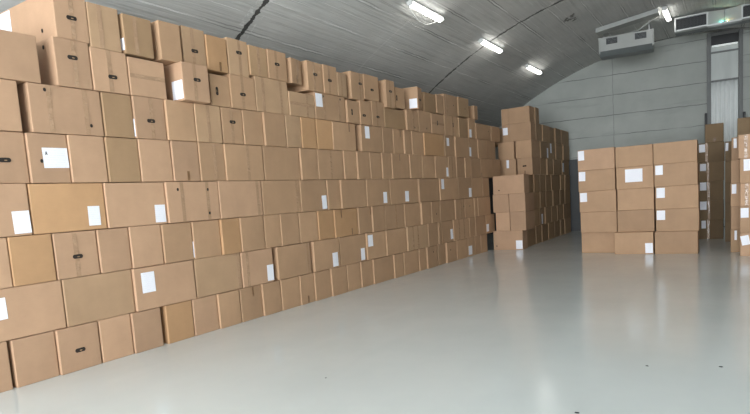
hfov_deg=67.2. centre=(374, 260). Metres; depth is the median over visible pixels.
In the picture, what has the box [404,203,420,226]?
cardboard box
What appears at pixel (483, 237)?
cardboard box
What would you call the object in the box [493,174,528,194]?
cardboard box
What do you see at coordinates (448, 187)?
cardboard box
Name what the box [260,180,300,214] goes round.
cardboard box
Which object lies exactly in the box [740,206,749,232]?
cardboard box
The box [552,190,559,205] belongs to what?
cardboard box
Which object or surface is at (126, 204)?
cardboard box
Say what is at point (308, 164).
cardboard box
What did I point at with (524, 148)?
cardboard box
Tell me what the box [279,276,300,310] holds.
cardboard box
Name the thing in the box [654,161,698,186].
cardboard box
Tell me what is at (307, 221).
cardboard box
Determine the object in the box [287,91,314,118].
cardboard box
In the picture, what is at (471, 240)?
cardboard box
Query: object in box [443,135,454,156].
cardboard box
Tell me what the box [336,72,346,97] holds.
cardboard box
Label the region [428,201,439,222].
cardboard box
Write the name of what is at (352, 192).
cardboard box
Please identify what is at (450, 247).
cardboard box
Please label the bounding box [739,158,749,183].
cardboard box
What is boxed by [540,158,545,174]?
cardboard box
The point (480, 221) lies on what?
cardboard box
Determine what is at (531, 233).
cardboard box
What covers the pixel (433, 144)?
cardboard box
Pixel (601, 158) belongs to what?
cardboard box
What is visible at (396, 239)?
cardboard box
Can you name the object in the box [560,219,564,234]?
cardboard box
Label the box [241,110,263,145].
cardboard box
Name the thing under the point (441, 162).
cardboard box
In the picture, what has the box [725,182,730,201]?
cardboard box
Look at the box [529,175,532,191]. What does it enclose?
cardboard box
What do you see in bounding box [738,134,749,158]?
cardboard box
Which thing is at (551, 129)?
cardboard box
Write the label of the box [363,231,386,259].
cardboard box
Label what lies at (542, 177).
cardboard box
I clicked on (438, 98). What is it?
cardboard box
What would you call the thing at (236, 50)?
cardboard box
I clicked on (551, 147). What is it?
cardboard box
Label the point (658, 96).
wall
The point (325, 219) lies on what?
cardboard box
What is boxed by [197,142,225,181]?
cardboard box
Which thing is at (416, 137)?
cardboard box
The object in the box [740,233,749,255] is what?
cardboard box
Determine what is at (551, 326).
floor
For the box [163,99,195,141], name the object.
cardboard box
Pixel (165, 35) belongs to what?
cardboard box
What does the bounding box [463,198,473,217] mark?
cardboard box
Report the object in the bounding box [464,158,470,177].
cardboard box
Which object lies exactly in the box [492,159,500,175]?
cardboard box
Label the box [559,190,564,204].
cardboard box
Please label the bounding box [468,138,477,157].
cardboard box
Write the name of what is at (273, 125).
cardboard box
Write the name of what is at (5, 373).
cardboard box
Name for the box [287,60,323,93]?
cardboard box
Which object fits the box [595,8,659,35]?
board
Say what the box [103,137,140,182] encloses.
cardboard box
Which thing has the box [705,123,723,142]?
cardboard box
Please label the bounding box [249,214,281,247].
cardboard box
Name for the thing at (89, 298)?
cardboard box
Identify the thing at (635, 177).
cardboard box
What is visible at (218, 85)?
cardboard box
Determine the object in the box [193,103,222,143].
cardboard box
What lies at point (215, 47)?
cardboard box
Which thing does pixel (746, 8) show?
grille
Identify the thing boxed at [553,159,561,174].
cardboard box
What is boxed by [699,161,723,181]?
cardboard box
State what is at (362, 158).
cardboard box
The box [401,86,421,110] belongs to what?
cardboard box
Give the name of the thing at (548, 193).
cardboard box
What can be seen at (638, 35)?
vent
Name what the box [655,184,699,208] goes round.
cardboard box
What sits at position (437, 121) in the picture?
cardboard box
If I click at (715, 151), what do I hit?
cardboard box
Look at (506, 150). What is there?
cardboard box
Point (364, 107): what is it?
cardboard box
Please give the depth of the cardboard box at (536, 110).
15.40 m
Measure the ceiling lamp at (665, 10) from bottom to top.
0.096 m
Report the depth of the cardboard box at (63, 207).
5.54 m
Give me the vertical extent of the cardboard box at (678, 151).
0.422 m
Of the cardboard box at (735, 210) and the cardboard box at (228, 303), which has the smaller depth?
the cardboard box at (228, 303)
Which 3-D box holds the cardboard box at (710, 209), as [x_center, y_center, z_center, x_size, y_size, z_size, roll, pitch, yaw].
[8.204,-1.254,13.980,0.740,0.468,0.511,0,7,33]
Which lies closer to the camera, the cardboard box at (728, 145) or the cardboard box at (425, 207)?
the cardboard box at (425, 207)
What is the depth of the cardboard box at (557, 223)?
17.33 m
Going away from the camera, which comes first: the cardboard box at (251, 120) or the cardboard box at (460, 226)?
the cardboard box at (251, 120)
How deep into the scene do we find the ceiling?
12.07 m
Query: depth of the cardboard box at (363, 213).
9.81 m
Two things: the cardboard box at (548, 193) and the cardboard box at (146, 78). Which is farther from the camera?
the cardboard box at (548, 193)
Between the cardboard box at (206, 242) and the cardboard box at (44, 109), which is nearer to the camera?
the cardboard box at (44, 109)
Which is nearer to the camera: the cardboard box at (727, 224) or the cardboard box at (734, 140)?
the cardboard box at (734, 140)
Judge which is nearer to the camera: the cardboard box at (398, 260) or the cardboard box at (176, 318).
the cardboard box at (176, 318)
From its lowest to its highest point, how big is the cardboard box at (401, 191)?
0.471 m
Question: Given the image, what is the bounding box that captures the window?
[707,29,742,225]
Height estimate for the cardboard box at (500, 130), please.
0.454 m
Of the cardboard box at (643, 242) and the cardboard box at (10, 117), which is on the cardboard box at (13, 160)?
the cardboard box at (10, 117)
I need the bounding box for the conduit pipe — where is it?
[625,16,658,33]
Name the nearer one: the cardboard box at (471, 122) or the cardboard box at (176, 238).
the cardboard box at (176, 238)
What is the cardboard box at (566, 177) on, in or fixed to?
on the cardboard box at (567, 191)
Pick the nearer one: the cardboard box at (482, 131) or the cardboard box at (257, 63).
the cardboard box at (257, 63)
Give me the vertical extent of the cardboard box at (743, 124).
0.408 m
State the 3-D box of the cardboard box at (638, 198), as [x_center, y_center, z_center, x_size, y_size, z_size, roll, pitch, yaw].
[5.586,-1.312,12.043,0.707,0.444,0.425,0,7,32]
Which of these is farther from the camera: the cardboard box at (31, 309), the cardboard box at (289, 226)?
the cardboard box at (289, 226)
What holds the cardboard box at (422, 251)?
on the floor
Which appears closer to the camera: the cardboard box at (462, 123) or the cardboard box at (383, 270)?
the cardboard box at (383, 270)
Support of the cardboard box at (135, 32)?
on the cardboard box at (146, 78)
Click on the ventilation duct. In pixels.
(740, 14)
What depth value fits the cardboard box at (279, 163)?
8.07 m
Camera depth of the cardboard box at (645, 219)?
11.90 m
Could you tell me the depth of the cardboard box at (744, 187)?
10.38 m
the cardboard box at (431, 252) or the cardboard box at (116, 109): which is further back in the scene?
the cardboard box at (431, 252)
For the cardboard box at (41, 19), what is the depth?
5.61 m
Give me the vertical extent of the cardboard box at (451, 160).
0.472 m
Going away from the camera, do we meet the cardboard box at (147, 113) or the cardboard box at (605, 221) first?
the cardboard box at (147, 113)
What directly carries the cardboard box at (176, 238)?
on the cardboard box at (154, 286)
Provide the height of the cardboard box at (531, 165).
0.458 m
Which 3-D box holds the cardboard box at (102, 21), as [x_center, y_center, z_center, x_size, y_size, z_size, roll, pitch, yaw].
[-3.059,-2.418,6.026,0.608,0.446,0.345,0,7,33]
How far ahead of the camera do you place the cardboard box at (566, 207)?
18.19 m
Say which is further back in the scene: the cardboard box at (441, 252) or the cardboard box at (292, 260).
the cardboard box at (441, 252)
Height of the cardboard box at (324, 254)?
0.472 m
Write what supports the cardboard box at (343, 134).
on the cardboard box at (349, 157)
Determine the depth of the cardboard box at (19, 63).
5.18 m
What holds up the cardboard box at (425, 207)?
on the cardboard box at (432, 228)
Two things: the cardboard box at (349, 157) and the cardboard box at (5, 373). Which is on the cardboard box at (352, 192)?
the cardboard box at (349, 157)
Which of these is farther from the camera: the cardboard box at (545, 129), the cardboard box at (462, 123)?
the cardboard box at (545, 129)
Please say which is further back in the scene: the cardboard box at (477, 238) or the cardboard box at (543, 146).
the cardboard box at (543, 146)
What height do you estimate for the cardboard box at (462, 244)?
0.446 m
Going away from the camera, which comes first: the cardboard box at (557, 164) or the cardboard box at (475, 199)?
the cardboard box at (475, 199)
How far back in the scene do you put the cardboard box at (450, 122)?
12.61 m
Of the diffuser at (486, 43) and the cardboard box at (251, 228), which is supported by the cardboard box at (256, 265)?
the cardboard box at (251, 228)
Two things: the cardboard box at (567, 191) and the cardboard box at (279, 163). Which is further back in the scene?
the cardboard box at (567, 191)
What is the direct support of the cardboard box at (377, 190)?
on the cardboard box at (377, 212)
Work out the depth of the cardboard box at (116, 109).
5.99 m
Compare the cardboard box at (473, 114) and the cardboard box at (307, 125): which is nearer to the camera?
the cardboard box at (307, 125)
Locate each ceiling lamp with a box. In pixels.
[406,0,444,24]
[478,38,502,53]
[525,64,541,74]
[662,6,670,21]
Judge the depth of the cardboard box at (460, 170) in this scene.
13.02 m
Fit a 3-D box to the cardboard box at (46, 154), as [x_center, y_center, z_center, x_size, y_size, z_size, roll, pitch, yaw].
[-3.373,-0.977,5.565,0.610,0.467,0.378,0,7,31]
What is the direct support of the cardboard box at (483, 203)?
on the cardboard box at (480, 221)
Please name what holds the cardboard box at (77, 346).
on the floor
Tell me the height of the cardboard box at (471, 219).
0.474 m
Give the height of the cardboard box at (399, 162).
0.469 m
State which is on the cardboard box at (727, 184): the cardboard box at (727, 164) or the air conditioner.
the cardboard box at (727, 164)
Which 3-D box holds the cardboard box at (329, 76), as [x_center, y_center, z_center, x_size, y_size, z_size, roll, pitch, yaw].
[-0.960,-2.872,9.150,0.610,0.447,0.359,0,7,32]
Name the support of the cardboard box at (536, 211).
on the cardboard box at (531, 233)
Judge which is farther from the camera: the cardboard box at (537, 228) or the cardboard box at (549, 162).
the cardboard box at (549, 162)
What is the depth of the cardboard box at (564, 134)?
17.97 m
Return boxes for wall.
[487,30,749,233]
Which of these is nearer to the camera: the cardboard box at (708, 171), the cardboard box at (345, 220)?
the cardboard box at (345, 220)
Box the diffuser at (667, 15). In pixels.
[663,10,670,20]
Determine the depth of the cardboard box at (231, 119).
7.30 m
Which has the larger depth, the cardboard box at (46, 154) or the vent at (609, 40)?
the vent at (609, 40)
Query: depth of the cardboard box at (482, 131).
14.08 m
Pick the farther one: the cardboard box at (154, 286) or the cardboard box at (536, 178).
the cardboard box at (536, 178)
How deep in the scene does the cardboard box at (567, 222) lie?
18.33 m
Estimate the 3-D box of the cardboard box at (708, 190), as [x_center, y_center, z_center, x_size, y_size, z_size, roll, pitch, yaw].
[8.166,-1.716,13.934,0.742,0.461,0.506,0,7,33]
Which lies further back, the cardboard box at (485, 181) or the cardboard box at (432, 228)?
the cardboard box at (485, 181)
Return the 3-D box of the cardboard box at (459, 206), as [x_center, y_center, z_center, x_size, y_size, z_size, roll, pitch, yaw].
[1.718,-1.190,13.190,0.608,0.452,0.532,0,7,31]
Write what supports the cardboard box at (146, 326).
on the floor
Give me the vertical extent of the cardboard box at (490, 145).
0.459 m
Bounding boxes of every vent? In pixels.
[606,37,616,44]
[635,32,645,39]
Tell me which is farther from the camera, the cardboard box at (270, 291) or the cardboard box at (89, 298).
the cardboard box at (270, 291)
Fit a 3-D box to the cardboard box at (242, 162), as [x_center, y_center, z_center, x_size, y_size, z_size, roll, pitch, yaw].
[-1.909,-1.296,7.608,0.455,0.468,0.676,0,7,33]
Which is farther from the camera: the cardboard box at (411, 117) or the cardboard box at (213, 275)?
the cardboard box at (411, 117)
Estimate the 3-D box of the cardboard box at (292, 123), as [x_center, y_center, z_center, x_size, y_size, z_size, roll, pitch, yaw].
[-1.446,-1.890,8.448,0.602,0.458,0.328,0,7,32]
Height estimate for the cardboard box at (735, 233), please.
0.448 m
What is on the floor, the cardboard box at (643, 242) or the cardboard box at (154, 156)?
the cardboard box at (643, 242)
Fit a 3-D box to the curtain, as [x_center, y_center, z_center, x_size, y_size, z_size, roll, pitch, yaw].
[10.333,-3.135,16.686,0.673,4.236,0.048,-1,7,28]
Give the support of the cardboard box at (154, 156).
on the cardboard box at (126, 204)
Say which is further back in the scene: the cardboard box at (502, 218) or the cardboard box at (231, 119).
the cardboard box at (502, 218)
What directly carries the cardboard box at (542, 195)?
on the cardboard box at (541, 210)
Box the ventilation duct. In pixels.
[674,4,749,35]
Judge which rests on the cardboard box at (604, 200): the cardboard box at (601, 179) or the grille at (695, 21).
the cardboard box at (601, 179)
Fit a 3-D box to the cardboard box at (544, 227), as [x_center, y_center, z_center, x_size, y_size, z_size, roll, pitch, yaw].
[4.660,-0.797,16.276,0.506,0.482,0.642,0,7,31]
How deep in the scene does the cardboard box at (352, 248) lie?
9.53 m
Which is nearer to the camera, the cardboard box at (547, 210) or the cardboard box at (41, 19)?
the cardboard box at (41, 19)
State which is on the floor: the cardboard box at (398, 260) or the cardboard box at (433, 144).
the cardboard box at (398, 260)
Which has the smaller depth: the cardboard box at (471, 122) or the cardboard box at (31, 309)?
the cardboard box at (31, 309)
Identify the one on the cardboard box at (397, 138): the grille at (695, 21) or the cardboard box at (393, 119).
the cardboard box at (393, 119)
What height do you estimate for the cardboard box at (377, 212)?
0.454 m
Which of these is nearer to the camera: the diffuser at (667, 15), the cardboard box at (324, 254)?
the cardboard box at (324, 254)
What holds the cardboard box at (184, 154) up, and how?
on the cardboard box at (184, 201)
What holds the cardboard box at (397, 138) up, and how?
on the cardboard box at (399, 162)
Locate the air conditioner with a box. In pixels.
[598,19,653,60]
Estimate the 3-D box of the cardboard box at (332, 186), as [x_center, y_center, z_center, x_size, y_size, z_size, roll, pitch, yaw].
[-0.912,-1.063,9.270,0.602,0.473,0.339,0,7,32]
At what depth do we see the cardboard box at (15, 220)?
5.14 m
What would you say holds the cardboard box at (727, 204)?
on the cardboard box at (727, 224)
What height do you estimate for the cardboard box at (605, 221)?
0.454 m
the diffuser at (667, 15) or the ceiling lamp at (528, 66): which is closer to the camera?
the diffuser at (667, 15)
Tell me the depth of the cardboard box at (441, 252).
12.27 m
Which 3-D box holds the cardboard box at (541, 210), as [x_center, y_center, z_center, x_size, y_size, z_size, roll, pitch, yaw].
[4.504,-1.246,16.051,0.509,0.468,0.484,0,7,30]
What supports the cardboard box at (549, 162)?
on the cardboard box at (547, 177)
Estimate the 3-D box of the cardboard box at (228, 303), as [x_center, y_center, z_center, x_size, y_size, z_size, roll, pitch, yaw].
[-2.125,0.627,7.449,0.604,0.446,0.360,0,7,32]
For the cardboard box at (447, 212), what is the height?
0.452 m
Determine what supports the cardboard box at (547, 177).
on the cardboard box at (548, 193)
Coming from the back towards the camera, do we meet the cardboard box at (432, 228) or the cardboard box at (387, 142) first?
the cardboard box at (432, 228)
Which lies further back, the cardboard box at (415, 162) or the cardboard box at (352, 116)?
the cardboard box at (415, 162)
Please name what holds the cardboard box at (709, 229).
on the floor
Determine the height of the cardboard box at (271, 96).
0.472 m
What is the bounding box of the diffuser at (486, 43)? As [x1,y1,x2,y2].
[481,40,501,52]
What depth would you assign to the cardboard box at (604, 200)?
12.30 m
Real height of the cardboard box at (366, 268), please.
0.447 m
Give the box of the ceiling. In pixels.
[0,0,749,127]
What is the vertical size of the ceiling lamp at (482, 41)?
0.125 m
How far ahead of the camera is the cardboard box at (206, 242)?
6.97 m
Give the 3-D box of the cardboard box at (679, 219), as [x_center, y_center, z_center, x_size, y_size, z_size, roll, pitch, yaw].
[6.217,-0.845,11.578,0.772,0.456,0.429,0,7,33]
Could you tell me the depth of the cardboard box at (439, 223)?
12.14 m
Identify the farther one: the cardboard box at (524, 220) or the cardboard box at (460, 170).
the cardboard box at (524, 220)
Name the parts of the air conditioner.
casing, panel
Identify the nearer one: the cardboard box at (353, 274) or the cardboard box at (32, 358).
the cardboard box at (32, 358)
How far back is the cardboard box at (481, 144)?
14.06 m
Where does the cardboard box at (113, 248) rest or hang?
on the cardboard box at (89, 298)
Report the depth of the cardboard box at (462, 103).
13.13 m
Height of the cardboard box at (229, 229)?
0.452 m
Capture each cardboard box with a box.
[0,0,89,43]
[0,29,40,84]
[0,79,22,131]
[0,131,29,183]
[0,184,31,236]
[0,234,55,286]
[0,238,12,288]
[0,280,65,341]
[0,341,12,392]
[6,331,58,387]
[17,82,103,136]
[23,133,70,183]
[26,183,106,234]
[36,36,92,89]
[46,230,99,279]
[52,321,101,374]
[60,269,134,326]
[65,135,107,182]
[82,227,131,272]
[85,2,121,52]
[88,47,129,94]
[97,314,133,362]
[99,92,134,138]
[102,182,166,227]
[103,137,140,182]
[118,13,153,59]
[118,224,163,267]
[126,56,166,99]
[128,307,163,353]
[130,96,166,139]
[130,260,195,311]
[136,139,172,182]
[148,20,181,65]
[154,222,193,263]
[160,300,194,343]
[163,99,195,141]
[163,182,219,222]
[164,61,209,103]
[169,141,199,181]
[178,220,221,258]
[179,25,206,65]
[191,294,218,335]
[192,253,242,297]
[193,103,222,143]
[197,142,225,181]
[201,218,241,254]
[204,34,227,74]
[204,73,230,107]
[215,181,262,218]
[216,290,241,328]
[219,107,243,144]
[220,37,248,77]
[223,74,255,110]
[223,144,263,180]
[225,216,264,251]
[236,284,262,321]
[239,248,273,287]
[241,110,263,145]
[247,45,267,77]
[249,76,288,114]
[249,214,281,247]
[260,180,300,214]
[260,280,281,315]
[261,112,286,146]
[261,146,299,180]
[266,49,287,81]
[271,242,311,279]
[279,213,299,245]
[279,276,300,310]
[284,115,301,147]
[286,57,301,87]
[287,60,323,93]
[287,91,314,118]
[296,211,318,242]
[298,148,318,179]
[299,180,327,211]
[299,273,314,304]
[300,117,316,148]
[305,92,345,122]
[308,210,334,239]
[309,238,339,271]
[312,269,331,300]
[315,119,332,149]
[316,149,343,179]
[321,64,337,95]
[326,180,340,209]
[330,265,347,295]
[331,121,355,150]
[332,208,357,237]
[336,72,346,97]
[337,234,366,265]
[339,180,366,208]
[342,71,363,100]
[342,151,356,179]
[344,100,359,124]
[344,207,371,233]
[346,262,360,291]
[354,151,369,179]
[355,100,371,125]
[355,125,382,152]
[360,260,373,287]
[362,74,378,101]
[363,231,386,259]
[364,179,389,206]
[366,100,384,126]
[368,205,385,231]
[369,152,381,178]
[371,255,393,283]
[378,79,394,108]
[380,204,404,229]
[381,127,392,152]
[381,153,391,178]
[383,107,405,129]
[383,227,406,255]
[389,179,417,204]
[391,153,409,178]
[392,129,403,153]
[393,253,404,277]
[394,87,404,109]
[400,109,418,131]
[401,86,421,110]
[402,130,411,153]
[402,224,427,250]
[402,249,418,274]
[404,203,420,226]
[408,154,421,178]
[411,131,423,154]
[415,110,430,132]
[416,202,431,224]
[417,179,439,201]
[418,248,426,270]
[421,92,435,113]
[421,155,434,178]
[423,133,443,155]
[425,245,437,268]
[427,222,438,246]
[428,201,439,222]
[430,113,443,134]
[432,156,448,178]
[434,94,443,114]
[437,222,441,243]
[437,243,445,264]
[438,93,457,116]
[438,178,458,199]
[439,200,454,221]
[441,220,453,242]
[443,115,457,136]
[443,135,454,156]
[445,241,456,262]
[448,157,455,177]
[452,199,464,218]
[453,218,469,240]
[454,136,468,157]
[455,157,464,177]
[456,238,467,259]
[457,97,468,118]
[457,117,467,137]
[458,178,471,198]
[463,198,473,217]
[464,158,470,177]
[465,118,475,138]
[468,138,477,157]
[468,217,475,236]
[468,237,474,256]
[469,105,477,119]
[470,158,480,177]
[471,178,482,197]
[474,198,477,216]
[474,235,480,254]
[475,123,490,140]
[475,197,490,215]
[475,215,485,235]
[477,139,486,158]
[480,159,492,177]
[480,234,487,252]
[482,178,488,196]
[486,141,495,158]
[486,214,494,233]
[490,126,499,142]
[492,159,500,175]
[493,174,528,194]
[493,194,509,212]
[493,230,527,249]
[495,129,502,146]
[496,212,510,230]
[498,141,515,159]
[500,159,517,175]
[501,106,533,124]
[502,122,535,142]
[509,192,533,211]
[510,210,534,230]
[515,139,539,158]
[517,157,539,174]
[527,228,535,246]
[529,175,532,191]
[533,175,539,191]
[534,107,538,123]
[534,192,539,208]
[534,208,539,225]
[535,123,541,140]
[535,225,541,243]
[539,141,547,158]
[539,191,545,207]
[539,208,544,224]
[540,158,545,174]
[540,175,545,190]
[540,191,551,206]
[541,125,549,142]
[541,223,547,241]
[543,206,551,223]
[545,175,550,190]
[546,159,552,174]
[548,143,554,158]
[548,222,554,239]
[550,127,553,143]
[551,175,559,190]
[551,205,556,221]
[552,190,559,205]
[553,128,560,144]
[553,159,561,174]
[554,220,559,236]
[555,144,561,159]
[557,204,562,220]
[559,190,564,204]
[560,175,563,189]
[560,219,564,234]
[561,130,568,145]
[561,160,568,174]
[562,145,569,160]
[563,203,570,218]
[564,175,569,188]
[564,189,569,203]
[564,217,570,233]
[577,147,615,170]
[578,168,616,191]
[579,190,617,211]
[581,211,617,232]
[582,232,614,252]
[614,231,654,253]
[615,144,653,167]
[616,165,653,189]
[617,187,655,210]
[617,208,655,231]
[653,139,697,164]
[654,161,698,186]
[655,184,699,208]
[655,231,698,253]
[656,207,699,231]
[698,141,724,162]
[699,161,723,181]
[699,180,723,200]
[699,199,723,219]
[699,219,723,238]
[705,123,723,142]
[725,141,731,161]
[725,161,730,181]
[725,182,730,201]
[725,202,730,221]
[725,222,730,241]
[731,160,739,182]
[731,183,739,205]
[731,206,739,228]
[731,229,739,251]
[732,137,739,159]
[737,117,749,136]
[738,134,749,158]
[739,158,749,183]
[740,183,749,205]
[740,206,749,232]
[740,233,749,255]
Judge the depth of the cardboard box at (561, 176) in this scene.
17.77 m
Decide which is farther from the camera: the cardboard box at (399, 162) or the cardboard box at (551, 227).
the cardboard box at (551, 227)
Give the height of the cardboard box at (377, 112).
0.441 m
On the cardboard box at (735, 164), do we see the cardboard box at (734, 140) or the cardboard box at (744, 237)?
the cardboard box at (734, 140)
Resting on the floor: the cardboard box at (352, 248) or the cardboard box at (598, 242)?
the cardboard box at (598, 242)
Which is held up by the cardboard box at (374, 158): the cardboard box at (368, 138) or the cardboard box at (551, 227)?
the cardboard box at (368, 138)
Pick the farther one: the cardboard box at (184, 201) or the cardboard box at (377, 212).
the cardboard box at (377, 212)
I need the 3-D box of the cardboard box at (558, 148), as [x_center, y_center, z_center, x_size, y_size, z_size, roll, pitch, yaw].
[5.487,-3.350,17.602,0.501,0.465,0.822,0,7,31]
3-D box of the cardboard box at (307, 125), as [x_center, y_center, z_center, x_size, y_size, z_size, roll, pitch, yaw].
[-1.254,-1.932,8.729,0.603,0.456,0.341,0,7,32]
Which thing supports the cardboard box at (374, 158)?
on the cardboard box at (377, 190)
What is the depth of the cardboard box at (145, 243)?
6.27 m
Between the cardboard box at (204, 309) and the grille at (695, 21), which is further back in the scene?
the grille at (695, 21)
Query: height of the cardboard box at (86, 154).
0.469 m
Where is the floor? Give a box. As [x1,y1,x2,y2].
[0,226,749,413]
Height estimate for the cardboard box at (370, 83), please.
0.431 m
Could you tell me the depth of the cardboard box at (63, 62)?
5.55 m
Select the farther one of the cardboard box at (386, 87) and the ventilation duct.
the ventilation duct
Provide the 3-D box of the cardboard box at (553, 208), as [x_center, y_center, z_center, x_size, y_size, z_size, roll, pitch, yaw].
[5.189,-1.407,17.120,0.507,0.469,0.656,0,7,31]
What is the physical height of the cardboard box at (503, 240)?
0.486 m
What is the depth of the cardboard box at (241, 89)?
7.44 m
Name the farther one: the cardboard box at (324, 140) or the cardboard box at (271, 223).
the cardboard box at (324, 140)
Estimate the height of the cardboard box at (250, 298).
0.449 m
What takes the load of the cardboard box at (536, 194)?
on the cardboard box at (536, 211)
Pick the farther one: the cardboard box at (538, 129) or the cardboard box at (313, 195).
the cardboard box at (538, 129)
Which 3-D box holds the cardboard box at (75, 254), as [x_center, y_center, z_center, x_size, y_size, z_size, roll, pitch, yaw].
[-3.228,-0.061,5.801,0.608,0.452,0.436,0,7,32]
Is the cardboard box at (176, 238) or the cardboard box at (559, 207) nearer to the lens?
the cardboard box at (176, 238)
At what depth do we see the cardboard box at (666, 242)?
11.44 m
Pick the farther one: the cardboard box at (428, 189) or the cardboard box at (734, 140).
the cardboard box at (428, 189)
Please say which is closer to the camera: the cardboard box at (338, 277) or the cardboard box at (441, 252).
the cardboard box at (338, 277)
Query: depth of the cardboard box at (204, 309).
6.97 m
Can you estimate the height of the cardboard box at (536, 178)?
0.467 m
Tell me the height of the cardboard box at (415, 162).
0.470 m
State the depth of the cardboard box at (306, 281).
8.55 m
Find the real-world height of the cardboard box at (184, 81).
0.439 m
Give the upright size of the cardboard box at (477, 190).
0.475 m
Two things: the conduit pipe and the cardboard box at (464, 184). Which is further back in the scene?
the conduit pipe
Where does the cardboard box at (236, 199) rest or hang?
on the cardboard box at (251, 228)
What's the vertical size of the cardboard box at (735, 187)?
0.444 m
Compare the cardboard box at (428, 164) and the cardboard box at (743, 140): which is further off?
the cardboard box at (428, 164)
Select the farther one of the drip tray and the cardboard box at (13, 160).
the drip tray
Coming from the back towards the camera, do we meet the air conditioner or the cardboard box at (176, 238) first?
the air conditioner
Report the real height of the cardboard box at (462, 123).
0.438 m
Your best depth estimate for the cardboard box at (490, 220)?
14.51 m
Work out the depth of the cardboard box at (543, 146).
15.94 m
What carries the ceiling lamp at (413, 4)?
hanging from the ceiling
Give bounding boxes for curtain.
[711,79,737,225]
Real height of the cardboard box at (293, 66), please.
0.360 m
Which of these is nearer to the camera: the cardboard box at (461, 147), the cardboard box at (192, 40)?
the cardboard box at (192, 40)
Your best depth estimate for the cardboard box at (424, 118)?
11.60 m
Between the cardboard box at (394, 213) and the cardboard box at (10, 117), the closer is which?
the cardboard box at (10, 117)
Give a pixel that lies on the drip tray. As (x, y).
(638, 48)
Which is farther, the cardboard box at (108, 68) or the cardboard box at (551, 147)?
the cardboard box at (551, 147)
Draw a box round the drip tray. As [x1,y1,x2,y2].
[600,43,653,60]
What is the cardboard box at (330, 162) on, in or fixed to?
on the cardboard box at (332, 186)
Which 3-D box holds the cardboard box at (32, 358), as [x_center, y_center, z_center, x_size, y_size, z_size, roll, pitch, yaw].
[-3.449,0.928,5.483,0.604,0.447,0.390,0,7,32]
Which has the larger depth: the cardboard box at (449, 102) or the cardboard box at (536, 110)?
the cardboard box at (536, 110)
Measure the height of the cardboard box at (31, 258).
0.454 m
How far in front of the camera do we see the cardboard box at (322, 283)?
8.86 m
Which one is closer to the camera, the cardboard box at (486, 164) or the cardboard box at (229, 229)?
the cardboard box at (229, 229)
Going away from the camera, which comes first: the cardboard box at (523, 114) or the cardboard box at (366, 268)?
the cardboard box at (366, 268)
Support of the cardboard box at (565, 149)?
on the cardboard box at (565, 164)
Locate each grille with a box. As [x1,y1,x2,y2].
[676,14,705,29]
[743,5,749,16]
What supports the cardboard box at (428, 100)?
on the cardboard box at (424, 118)
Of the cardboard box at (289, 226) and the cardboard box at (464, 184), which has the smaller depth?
the cardboard box at (289, 226)
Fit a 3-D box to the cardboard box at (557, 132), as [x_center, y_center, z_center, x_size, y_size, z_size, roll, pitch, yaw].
[5.403,-3.798,17.427,0.501,0.461,0.713,0,7,30]
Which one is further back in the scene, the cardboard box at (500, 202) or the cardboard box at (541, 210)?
the cardboard box at (541, 210)
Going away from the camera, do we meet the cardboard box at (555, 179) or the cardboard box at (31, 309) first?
the cardboard box at (31, 309)
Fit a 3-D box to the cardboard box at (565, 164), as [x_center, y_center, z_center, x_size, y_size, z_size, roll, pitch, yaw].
[5.921,-2.986,18.282,0.507,0.457,1.020,0,7,30]
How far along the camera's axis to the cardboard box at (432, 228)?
11.88 m
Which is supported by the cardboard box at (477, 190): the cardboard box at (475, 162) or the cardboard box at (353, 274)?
the cardboard box at (475, 162)
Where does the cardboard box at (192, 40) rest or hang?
on the cardboard box at (184, 81)
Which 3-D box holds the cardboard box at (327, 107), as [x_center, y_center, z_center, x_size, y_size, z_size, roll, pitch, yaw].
[-0.894,-2.443,9.144,0.459,0.410,0.794,0,7,33]
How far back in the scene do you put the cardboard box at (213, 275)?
7.12 m
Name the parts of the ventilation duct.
grille frame, metal panel, metal panel, grille frame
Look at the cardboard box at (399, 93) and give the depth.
10.78 m
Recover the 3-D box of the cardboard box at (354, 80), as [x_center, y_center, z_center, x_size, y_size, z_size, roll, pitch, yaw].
[-0.553,-2.965,9.756,0.607,0.457,0.380,0,7,32]
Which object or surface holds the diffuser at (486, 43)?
attached to the ceiling lamp at (482, 41)
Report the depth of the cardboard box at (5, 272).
5.08 m
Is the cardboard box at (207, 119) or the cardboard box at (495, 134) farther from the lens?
the cardboard box at (495, 134)
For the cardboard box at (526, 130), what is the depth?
15.20 m
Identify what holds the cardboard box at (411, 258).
on the floor
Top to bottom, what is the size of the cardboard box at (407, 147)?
0.456 m
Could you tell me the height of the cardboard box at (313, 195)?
0.473 m
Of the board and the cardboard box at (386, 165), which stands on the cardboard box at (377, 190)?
the cardboard box at (386, 165)
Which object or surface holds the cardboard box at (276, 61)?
on the cardboard box at (271, 96)
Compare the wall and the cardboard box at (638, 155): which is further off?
the wall
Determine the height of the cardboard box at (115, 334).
0.450 m

